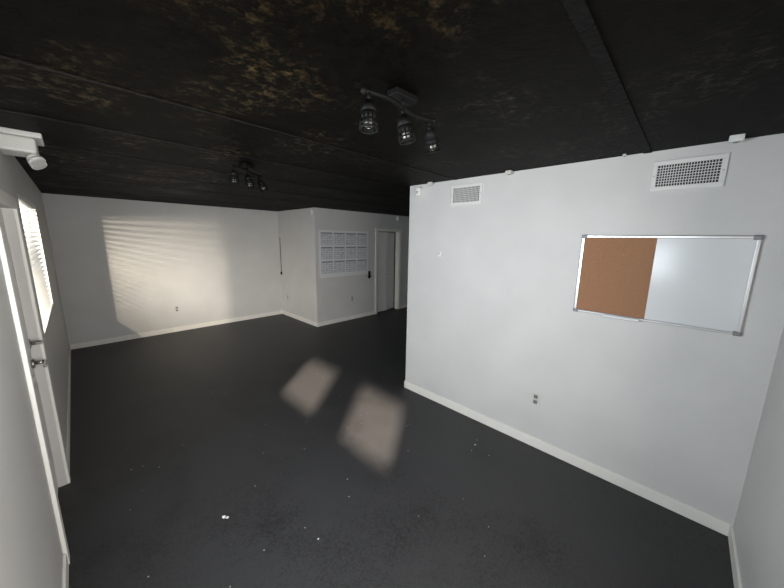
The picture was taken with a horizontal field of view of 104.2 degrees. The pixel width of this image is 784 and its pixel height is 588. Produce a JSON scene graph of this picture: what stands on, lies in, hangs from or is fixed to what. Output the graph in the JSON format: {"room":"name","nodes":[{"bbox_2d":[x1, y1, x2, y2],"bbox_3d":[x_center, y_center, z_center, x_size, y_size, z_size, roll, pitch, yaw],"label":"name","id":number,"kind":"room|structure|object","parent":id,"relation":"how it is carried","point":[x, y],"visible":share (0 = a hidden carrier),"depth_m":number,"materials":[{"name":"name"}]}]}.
{"room":"empty office","nodes":[
{"label":"empty office","id":0,"kind":"room"},
{"bbox_2d":[0,151,68,587],"bbox_3d":[-2.646,0.216,2.203,7.870,2.500,0.120,11,14,43],"label":"wall","id":1,"kind":"structure","parent":0,"point":[31,554],"depth_m":1.45,"materials":[{"name":"paint"}]},
{"bbox_2d":[0,127,46,169],"bbox_3d":[-2.316,-0.898,1.913,0.260,0.194,0.190,11,14,43],"label":"emergency light","id":2,"kind":"object","parent":1,"relation":"attached to","point":[13,142],"visible":1,"depth_m":1.85,"materials":[{"name":"grey plastic"}]},
{"bbox_2d":[0,209,57,494],"bbox_3d":[-2.224,0.508,1.877,0.770,2.035,0.120,11,14,43],"label":"door","id":3,"kind":"structure","parent":1,"relation":"in","point":[29,343],"depth_m":2.02,"materials":[{"name":"paint"}]},
{"bbox_2d":[17,193,52,334],"bbox_3d":[-3.426,-0.315,2.897,1.640,1.123,0.100,11,14,43],"label":"window","id":4,"kind":"structure","parent":1,"relation":"in","point":[45,305],"depth_m":2.96,"materials":[{"name":"glass"},{"name":"painted wood frame"},{"name":"plastic blinds"}]},
{"bbox_2d":[0,189,70,563],"bbox_3d":[-2.238,0.478,1.856,0.920,2.120,0.138,11,14,43],"label":"door frame","id":5,"kind":"structure","parent":1,"relation":"attached to","point":[6,199],"depth_m":1.68,"materials":[{"name":"paint"}]},
{"bbox_2d":[62,345,70,587],"bbox_3d":[-2.613,1.395,2.458,7.616,0.090,0.014,11,14,43],"label":"baseboard","id":6,"kind":"structure","parent":1,"relation":"attached to","point":[65,571],"depth_m":2.71,"materials":[{"name":"paint"}]},
{"bbox_2d":[42,193,281,344],"bbox_3d":[-4.088,-0.527,6.212,0.120,2.500,3.720,11,14,43],"label":"wall","id":7,"kind":"structure","parent":0,"point":[122,267],"depth_m":5.75,"materials":[{"name":"paint"}]},
{"bbox_2d":[70,304,406,349],"bbox_3d":[-2.042,0.535,7.290,1.624,0.090,7.850,11,14,43],"label":"baseboard","id":8,"kind":"structure","parent":7,"relation":"attached to","point":[194,326],"depth_m":6.52,"materials":[{"name":"paint"}]},
{"bbox_2d":[277,207,321,322],"bbox_3d":[-2.172,-0.642,7.020,1.730,2.500,0.120,11,14,43],"label":"wall","id":9,"kind":"structure","parent":0,"point":[298,229],"depth_m":6.79,"materials":[{"name":"paint"}]},
{"bbox_2d":[319,208,408,321],"bbox_3d":[-0.156,-0.775,7.931,0.120,2.500,4.010,11,14,43],"label":"wall","id":10,"kind":"structure","parent":0,"point":[336,292],"depth_m":7.20,"materials":[{"name":"paint"}]},
{"bbox_2d":[319,230,367,277],"bbox_3d":[-1.050,-0.909,6.875,0.006,1.010,1.360,11,14,43],"label":"wall calendar","id":11,"kind":"object","parent":10,"relation":"attached to","point":[341,253],"visible":1,"depth_m":6.82,"materials":[{"name":"white paper"}]},
{"bbox_2d":[377,232,394,311],"bbox_3d":[-0.157,-0.575,8.010,0.107,2.040,0.775,8,13,36],"label":"door","id":12,"kind":"structure","parent":10,"relation":"in","point":[385,261],"depth_m":7.97,"materials":[{"name":"paint"}]},
{"bbox_2d":[375,228,401,313],"bbox_3d":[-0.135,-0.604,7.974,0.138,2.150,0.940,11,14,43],"label":"door frame","id":13,"kind":"structure","parent":10,"relation":"attached to","point":[398,231],"depth_m":8.12,"materials":[{"name":"paint"}]},
{"bbox_2d":[0,0,783,216],"bbox_3d":[0.150,-1.527,4.793,7.870,0.100,8.090,11,14,43],"label":"ceiling","id":14,"kind":"structure","parent":0,"point":[514,85],"depth_m":1.23,"materials":[{"name":"black paint"}]},
{"bbox_2d":[37,186,291,208],"bbox_3d":[-3.315,-1.614,5.273,0.010,0.005,3.720,11,14,43],"label":"trim","id":15,"kind":"structure","parent":14,"relation":"attached to","point":[37,186],"depth_m":4.80,"materials":[{"name":"black wood"}]},
{"bbox_2d":[0,108,408,188],"bbox_3d":[0.741,-1.364,4.238,0.010,0.005,7.850,11,14,43],"label":"trim","id":16,"kind":"structure","parent":14,"relation":"attached to","point":[0,108],"depth_m":1.98,"materials":[{"name":"black wood"}]},
{"bbox_2d":[17,159,409,208],"bbox_3d":[-0.370,-1.572,5.298,0.010,0.005,7.850,11,14,43],"label":"trim","id":17,"kind":"structure","parent":14,"relation":"attached to","point":[17,159],"depth_m":3.35,"materials":[{"name":"black wood"}]},
{"bbox_2d":[26,172,409,213],"bbox_3d":[-0.944,-1.680,5.845,0.010,0.005,7.850,11,14,43],"label":"trim","id":18,"kind":"structure","parent":14,"relation":"attached to","point":[26,172],"depth_m":3.97,"materials":[{"name":"black wood"}]},
{"bbox_2d":[44,144,409,200],"bbox_3d":[0.203,-1.465,4.751,0.010,0.005,7.850,11,14,43],"label":"trim","id":19,"kind":"structure","parent":14,"relation":"attached to","point":[44,144],"depth_m":2.70,"materials":[{"name":"black wood"}]},
{"bbox_2d":[0,55,456,179],"bbox_3d":[-0.404,-0.985,2.030,0.010,0.005,3.040,11,14,43],"label":"trim","id":20,"kind":"structure","parent":14,"relation":"attached to","point":[1,56],"depth_m":1.42,"materials":[{"name":"black wood"}]},
{"bbox_2d":[229,162,267,191],"bbox_3d":[-1.216,-1.003,2.615,0.091,0.202,0.489,3,10,9],"label":"track light","id":21,"kind":"object","parent":14,"relation":"attached to","point":[233,177],"visible":1,"depth_m":2.58,"materials":[{"name":"black metal"}]},
{"bbox_2d":[359,86,440,153],"bbox_3d":[0.060,-0.748,1.312,0.102,0.202,0.506,11,14,43],"label":"track light","id":22,"kind":"object","parent":14,"relation":"attached to","point":[398,96],"visible":1,"depth_m":1.28,"materials":[{"name":"black metal"}]},
{"bbox_2d":[561,0,651,153],"bbox_3d":[0.679,-0.782,0.997,0.044,0.005,3.040,11,14,43],"label":"trim","id":23,"kind":"structure","parent":14,"relation":"attached to","point":[578,11],"depth_m":1.02,"materials":[{"name":"black wood"}]},
{"bbox_2d":[58,302,733,587],"bbox_3d":[0.110,1.032,5.253,7.870,0.100,8.090,11,14,43],"label":"floor","id":24,"kind":"structure","parent":0,"point":[246,451],"depth_m":2.37,"materials":[{"name":"carpet"}]},
{"bbox_2d":[130,373,488,586],"bbox_3d":[-1.125,1.336,3.147,4.271,0.008,2.511,11,14,43],"label":"paper scraps","id":25,"kind":"object","parent":24,"relation":"on","point":[224,516],"visible":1,"depth_m":2.09,"materials":[{"name":"white paper"}]},
{"bbox_2d":[405,133,783,525],"bbox_3d":[1.262,0.168,2.812,2.870,2.500,0.120,11,14,43],"label":"wall","id":26,"kind":"structure","parent":0,"point":[675,412],"depth_m":2.40,"materials":[{"name":"paint"}]},
{"bbox_2d":[416,187,422,195],"bbox_3d":[0.298,-1.143,3.407,0.060,0.090,0.076,11,14,43],"label":"sensor","id":27,"kind":"object","parent":26,"relation":"attached to","point":[418,189],"visible":1,"depth_m":3.39,"materials":[{"name":"white plastic"}]},
{"bbox_2d":[450,182,482,205],"bbox_3d":[0.737,-0.992,3.042,0.350,0.195,0.017,11,14,43],"label":"air vent","id":28,"kind":"object","parent":26,"relation":"in","point":[466,194],"visible":1,"depth_m":3.04,"materials":[{"name":"white metal"}]},
{"bbox_2d":[505,170,512,174],"bbox_3d":[1.029,-1.065,2.683,0.050,0.034,0.050,11,14,43],"label":"junction box","id":29,"kind":"object","parent":26,"relation":"attached to","point":[509,172],"depth_m":2.67,"materials":[{"name":"white plastic"}]},
{"bbox_2d":[531,392,539,405],"bbox_3d":[1.316,0.964,2.798,0.072,0.116,0.010,11,14,43],"label":"wall outlet","id":30,"kind":"object","parent":26,"relation":"attached to","point":[535,399],"visible":1,"depth_m":2.79,"materials":[{"name":"grey plastic"}]},
{"bbox_2d":[404,380,729,535],"bbox_3d":[1.710,1.273,3.518,2.870,0.090,1.514,11,14,43],"label":"baseboard","id":31,"kind":"structure","parent":26,"relation":"attached to","point":[694,514],"depth_m":2.52,"materials":[{"name":"paint"}]},
{"bbox_2d":[573,235,763,336],"bbox_3d":[1.800,-0.097,2.114,0.913,0.612,0.050,11,14,43],"label":"whiteboard","id":32,"kind":"object","parent":26,"relation":"attached to","point":[704,283],"visible":1,"depth_m":2.06,"materials":[{"name":"white plastic"}]},
{"bbox_2d":[649,153,729,191],"bbox_3d":[1.884,-0.769,1.949,0.350,0.190,0.017,11,14,43],"label":"air vent","id":33,"kind":"object","parent":26,"relation":"in","point":[709,170],"visible":1,"depth_m":1.94,"materials":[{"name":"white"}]},
{"bbox_2d":[728,133,745,143],"bbox_3d":[1.948,-0.876,1.725,0.060,0.039,0.050,11,14,43],"label":"junction box","id":34,"kind":"object","parent":26,"relation":"attached to","point":[737,138],"depth_m":1.71,"materials":[{"name":"white plastic"}]},
{"bbox_2d":[734,327,783,587],"bbox_3d":[1.275,0.546,0.713,0.120,2.500,3.160,11,14,43],"label":"wall","id":35,"kind":"structure","parent":0,"point":[759,520],"depth_m":1.59,"materials":[{"name":"paint"}]},
{"bbox_2d":[728,524,742,587],"bbox_3d":[1.172,1.729,0.935,0.014,0.090,3.026,11,14,43],"label":"baseboard","id":36,"kind":"structure","parent":35,"relation":"attached to","point":[737,581],"depth_m":1.80,"materials":[{"name":"paint"}]}
]}

